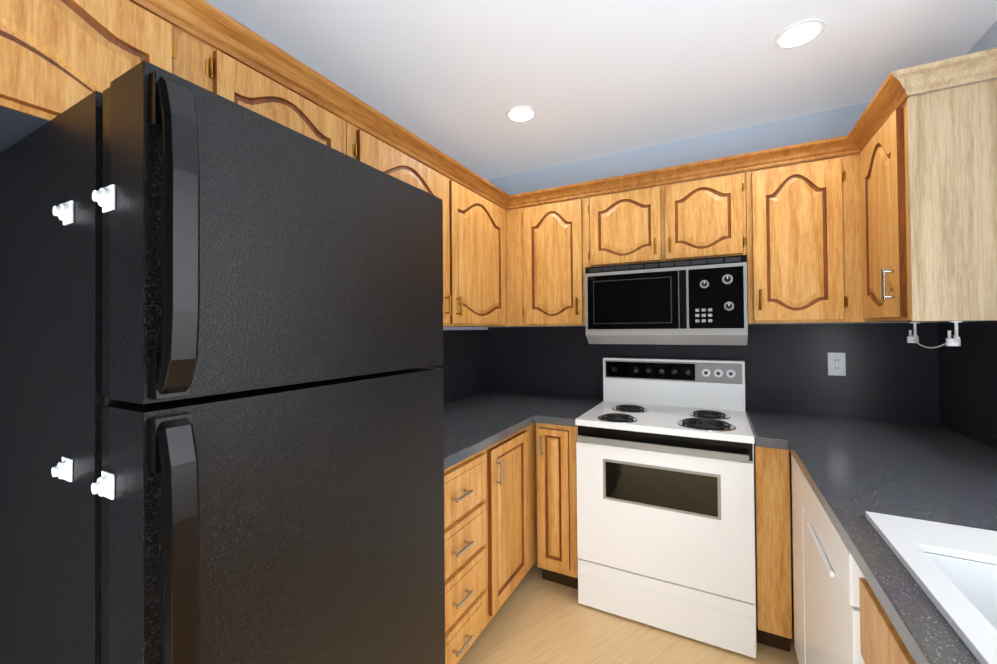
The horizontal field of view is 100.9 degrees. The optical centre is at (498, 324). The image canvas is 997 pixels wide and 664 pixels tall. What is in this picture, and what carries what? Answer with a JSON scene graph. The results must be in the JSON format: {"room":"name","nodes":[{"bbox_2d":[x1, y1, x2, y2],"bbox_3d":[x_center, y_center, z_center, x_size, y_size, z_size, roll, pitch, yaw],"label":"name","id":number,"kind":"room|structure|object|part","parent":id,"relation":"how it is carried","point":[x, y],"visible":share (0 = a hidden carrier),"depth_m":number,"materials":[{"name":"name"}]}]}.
{"room":"kitchen","nodes":[
{"label":"kitchen","id":0,"kind":"room"},
{"bbox_2d":[0,0,487,329],"bbox_3d":[-0.989,-0.057,1.433,0.103,2.900,3.900,-1,-1,28],"label":"wall","id":1,"kind":"structure","parent":0,"point":[465,328],"depth_m":2.18,"materials":[{"name":"blue paint"}]},
{"bbox_2d":[0,0,203,151],"bbox_3d":[-1.074,-0.579,0.830,0.328,0.332,0.668,-1,-1,28],"label":"upper cabinet","id":2,"kind":"object","parent":1,"relation":"attached to","point":[57,57],"depth_m":0.85,"materials":[{"name":"brown wood"}]},
{"bbox_2d":[129,0,514,209],"bbox_3d":[-0.502,-0.775,1.537,0.065,0.065,2.450,-1,-1,28],"label":"crown molding","id":3,"kind":"structure","parent":2,"relation":"on","point":[204,21],"depth_m":1.31,"materials":[{"name":"brown wood"}]},
{"bbox_2d":[204,43,351,156],"bbox_3d":[-0.800,-0.576,1.346,0.328,0.332,0.501,-1,-1,28],"label":"upper cabinet","id":4,"kind":"object","parent":1,"relation":"attached to","point":[226,77],"depth_m":1.23,"materials":[{"name":"brown wood"}]},
{"bbox_2d":[352,125,507,326],"bbox_3d":[-0.391,-0.364,2.110,0.328,0.744,1.226,-1,-1,28],"label":"upper cabinet","id":5,"kind":"object","parent":1,"relation":"attached to","point":[473,226],"depth_m":2.15,"materials":[{"name":"brown wood"}]},
{"bbox_2d":[427,327,490,403],"bbox_3d":[-0.455,0.269,2.319,0.006,0.511,1.610,-1,-1,28],"label":"backsplash","id":6,"kind":"structure","parent":1,"relation":"attached to","point":[466,366],"depth_m":2.76,"materials":[{"name":"laminate"}]},
{"bbox_2d":[207,0,996,179],"bbox_3d":[0.109,-1.151,0.858,2.609,0.100,3.900,-1,-1,28],"label":"ceiling","id":7,"kind":"structure","parent":0,"point":[456,80],"depth_m":1.70,"materials":[{"name":"white paint"}]},
{"bbox_2d":[506,105,535,121],"bbox_3d":[0.116,-1.082,2.117,0.156,0.008,0.156,-1,-1,28],"label":"recessed light","id":8,"kind":"object","parent":7,"relation":"in","point":[522,113],"visible":1,"depth_m":2.10,"materials":[{"name":"white plastic"}]},
{"bbox_2d":[775,18,824,48],"bbox_3d":[1.138,-1.096,1.557,0.156,0.008,0.156,-1,-1,28],"label":"recessed light","id":9,"kind":"object","parent":7,"relation":"in","point":[799,34],"visible":1,"depth_m":1.55,"materials":[{"name":"white plastic"}]},
{"bbox_2d":[457,561,798,663],"bbox_3d":[0.130,1.427,0.829,2.609,0.100,3.900,-1,-1,28],"label":"floor","id":10,"kind":"structure","parent":0,"point":[536,619],"depth_m":1.81,"materials":[{"name":"brown wood"}]},
{"bbox_2d":[0,60,444,663],"bbox_3d":[-0.650,0.492,1.093,0.783,1.789,0.780,-1,-1,28],"label":"fridge","id":11,"kind":"object","parent":10,"relation":"on","point":[220,384],"visible":1,"depth_m":0.77,"materials":[{"name":"black metal"}]},
{"bbox_2d":[444,445,495,663],"bbox_3d":[-0.421,0.954,1.686,0.624,0.874,0.467,-1,-1,28],"label":"base cabinet","id":12,"kind":"object","parent":10,"relation":"on","point":[490,513],"depth_m":1.60,"materials":[{"name":"brown wood"}]},
{"bbox_2d":[444,391,602,469],"bbox_3d":[-0.065,0.499,2.128,0.855,0.039,1.584,-1,-1,28],"label":"countertop","id":13,"kind":"structure","parent":12,"relation":"on","point":[474,424],"depth_m":2.15,"materials":[{"name":"stone"}]},
{"bbox_2d":[492,424,531,612],"bbox_3d":[-0.215,0.957,2.075,0.624,0.874,0.414,-1,-1,28],"label":"base cabinet","id":14,"kind":"object","parent":10,"relation":"on","point":[514,452],"depth_m":1.96,"materials":[{"name":"brown wood"}]},
{"bbox_2d":[532,423,536,565],"bbox_3d":[0.046,0.960,2.567,0.624,0.874,0.699,-1,-1,28],"label":"base cabinet","id":15,"kind":"object","parent":10,"relation":"on","point":[534,478],"depth_m":2.23,"materials":[{"name":"brown wood"}]},
{"bbox_2d":[536,423,577,588],"bbox_3d":[0.432,0.955,2.385,0.228,0.874,0.654,-1,-1,28],"label":"base cabinet","id":16,"kind":"object","parent":10,"relation":"on","point":[556,475],"visible":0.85,"depth_m":2.13,"materials":[{"name":"brown wood"}]},
{"bbox_2d":[575,357,756,657],"bbox_3d":[0.864,0.793,2.137,0.760,1.186,0.685,-1,-1,28],"label":"range","id":17,"kind":"object","parent":10,"relation":"on","point":[665,498],"visible":1,"depth_m":1.88,"materials":[{"name":"white metal"}]},
{"bbox_2d":[754,443,793,651],"bbox_3d":[1.501,0.939,1.693,0.769,0.874,0.874,-1,-1,28],"label":"base cabinet","id":18,"kind":"object","parent":10,"relation":"on","point":[773,537],"visible":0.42,"depth_m":1.71,"materials":[{"name":"brown wood"}]},
{"bbox_2d":[791,454,864,663],"bbox_3d":[1.257,0.935,1.120,0.659,0.872,0.840,-1,-1,28],"label":"dishwasher","id":19,"kind":"object","parent":10,"relation":"on","point":[827,574],"visible":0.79,"depth_m":1.18,"materials":[{"name":"white metal"}]},
{"bbox_2d":[859,577,915,663],"bbox_3d":[0.812,0.928,0.304,0.683,0.874,1.006,-1,-1,28],"label":"base cabinet","id":20,"kind":"object","parent":10,"relation":"on","point":[881,641],"visible":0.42,"depth_m":0.77,"materials":[{"name":"brown wood"}]},
{"bbox_2d":[746,410,996,663],"bbox_3d":[1.114,0.476,0.977,0.770,0.039,2.512,-1,-1,28],"label":"countertop","id":21,"kind":"structure","parent":20,"relation":"on","point":[853,470],"depth_m":1.18,"materials":[{"name":"stone"}]},
{"bbox_2d":[865,511,996,663],"bbox_3d":[0.899,0.381,0.441,0.553,0.482,0.923,-1,-1,28],"label":"sink","id":22,"kind":"object","parent":21,"relation":"in","point":[961,594],"visible":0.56,"depth_m":0.79,"materials":[{"name":"white ceramic"}]},
{"bbox_2d":[487,91,933,326],"bbox_3d":[1.009,-0.061,2.524,2.409,2.900,0.100,-1,-1,28],"label":"wall","id":23,"kind":"structure","parent":0,"point":[838,122],"depth_m":2.40,"materials":[{"name":"blue paint"}]},
{"bbox_2d":[506,197,589,325],"bbox_3d":[0.356,-0.365,2.628,0.541,0.744,0.328,-1,-1,28],"label":"upper cabinet","id":24,"kind":"object","parent":23,"relation":"attached to","point":[548,245],"depth_m":2.47,"materials":[{"name":"brown wood"}]},
{"bbox_2d":[590,171,749,266],"bbox_3d":[0.937,-0.539,2.321,0.773,0.412,0.328,-1,-1,28],"label":"upper cabinet","id":25,"kind":"object","parent":23,"relation":"attached to","point":[709,217],"depth_m":2.15,"materials":[{"name":"brown wood"}]},
{"bbox_2d":[585,255,747,344],"bbox_3d":[0.909,-0.108,2.261,0.763,0.423,0.440,-1,-1,28],"label":"over-the-range microwave","id":26,"kind":"object","parent":25,"relation":"attached to","point":[700,301],"visible":1,"depth_m":2.06,"materials":[{"name":"grey"}]},
{"bbox_2d":[513,136,859,207],"bbox_3d":[0.846,-0.778,2.171,1.672,0.065,0.065,-1,-1,28],"label":"crown molding","id":27,"kind":"structure","parent":25,"relation":"on","point":[831,147],"depth_m":2.09,"materials":[{"name":"brown wood"}]},
{"bbox_2d":[491,322,934,423],"bbox_3d":[0.983,0.259,2.476,2.400,0.511,0.005,-1,-1,28],"label":"backsplash","id":28,"kind":"structure","parent":23,"relation":"attached to","point":[892,374],"depth_m":2.18,"materials":[{"name":"laminate"}]},
{"bbox_2d":[828,353,845,375],"bbox_3d":[1.711,0.199,2.082,0.070,0.116,0.008,-1,-1,28],"label":"electrical outlet plate","id":29,"kind":"object","parent":28,"relation":"attached to","point":[836,364],"visible":1,"depth_m":2.08,"materials":[{"name":"white plastic"}]},
{"bbox_2d":[747,153,864,323],"bbox_3d":[1.475,-0.380,2.035,0.438,0.744,0.328,-1,-1,28],"label":"upper cabinet","id":30,"kind":"object","parent":23,"relation":"attached to","point":[793,232],"depth_m":1.88,"materials":[{"name":"brown wood"}]},
{"bbox_2d":[934,21,996,321],"bbox_3d":[1.226,-0.088,0.258,0.100,2.900,3.900,-1,-1,28],"label":"wall","id":31,"kind":"structure","parent":0,"point":[987,40],"depth_m":1.55,"materials":[{"name":"blue paint"}]},
{"bbox_2d":[851,79,996,347],"bbox_3d":[1.683,-0.335,1.654,0.391,0.847,0.805,-1,-1,28],"label":"upper cabinet","id":32,"kind":"object","parent":31,"relation":"attached to","point":[928,162],"depth_m":1.34,"materials":[{"name":"brown wood"}]},
{"bbox_2d":[845,63,928,151],"bbox_3d":[1.420,-0.790,1.538,0.065,0.065,0.486,-1,-1,28],"label":"crown molding","id":33,"kind":"structure","parent":32,"relation":"on","point":[901,84],"depth_m":1.45,"materials":[{"name":"brown wood"}]},
{"bbox_3d":[1.607,0.038,1.525,0.034,0.099,0.396,-1,-1,28],"label":"hook rail","id":34,"kind":"part","parent":32,"relation":"part of","materials":[{"name":"white plastic"}]},
{"bbox_2d":[925,48,996,92],"bbox_3d":[1.502,-0.794,1.257,0.328,0.065,0.065,-1,-1,28],"label":"crown molding","id":35,"kind":"structure","parent":32,"relation":"on","point":[980,66],"depth_m":1.28,"materials":[{"name":"brown wood"}]},
{"bbox_2d":[935,321,996,448],"bbox_3d":[1.462,0.236,0.809,0.006,0.511,2.500,-1,-1,28],"label":"backsplash","id":36,"kind":"structure","parent":31,"relation":"attached to","point":[965,374],"depth_m":1.68,"materials":[{"name":"laminate"}]}
]}

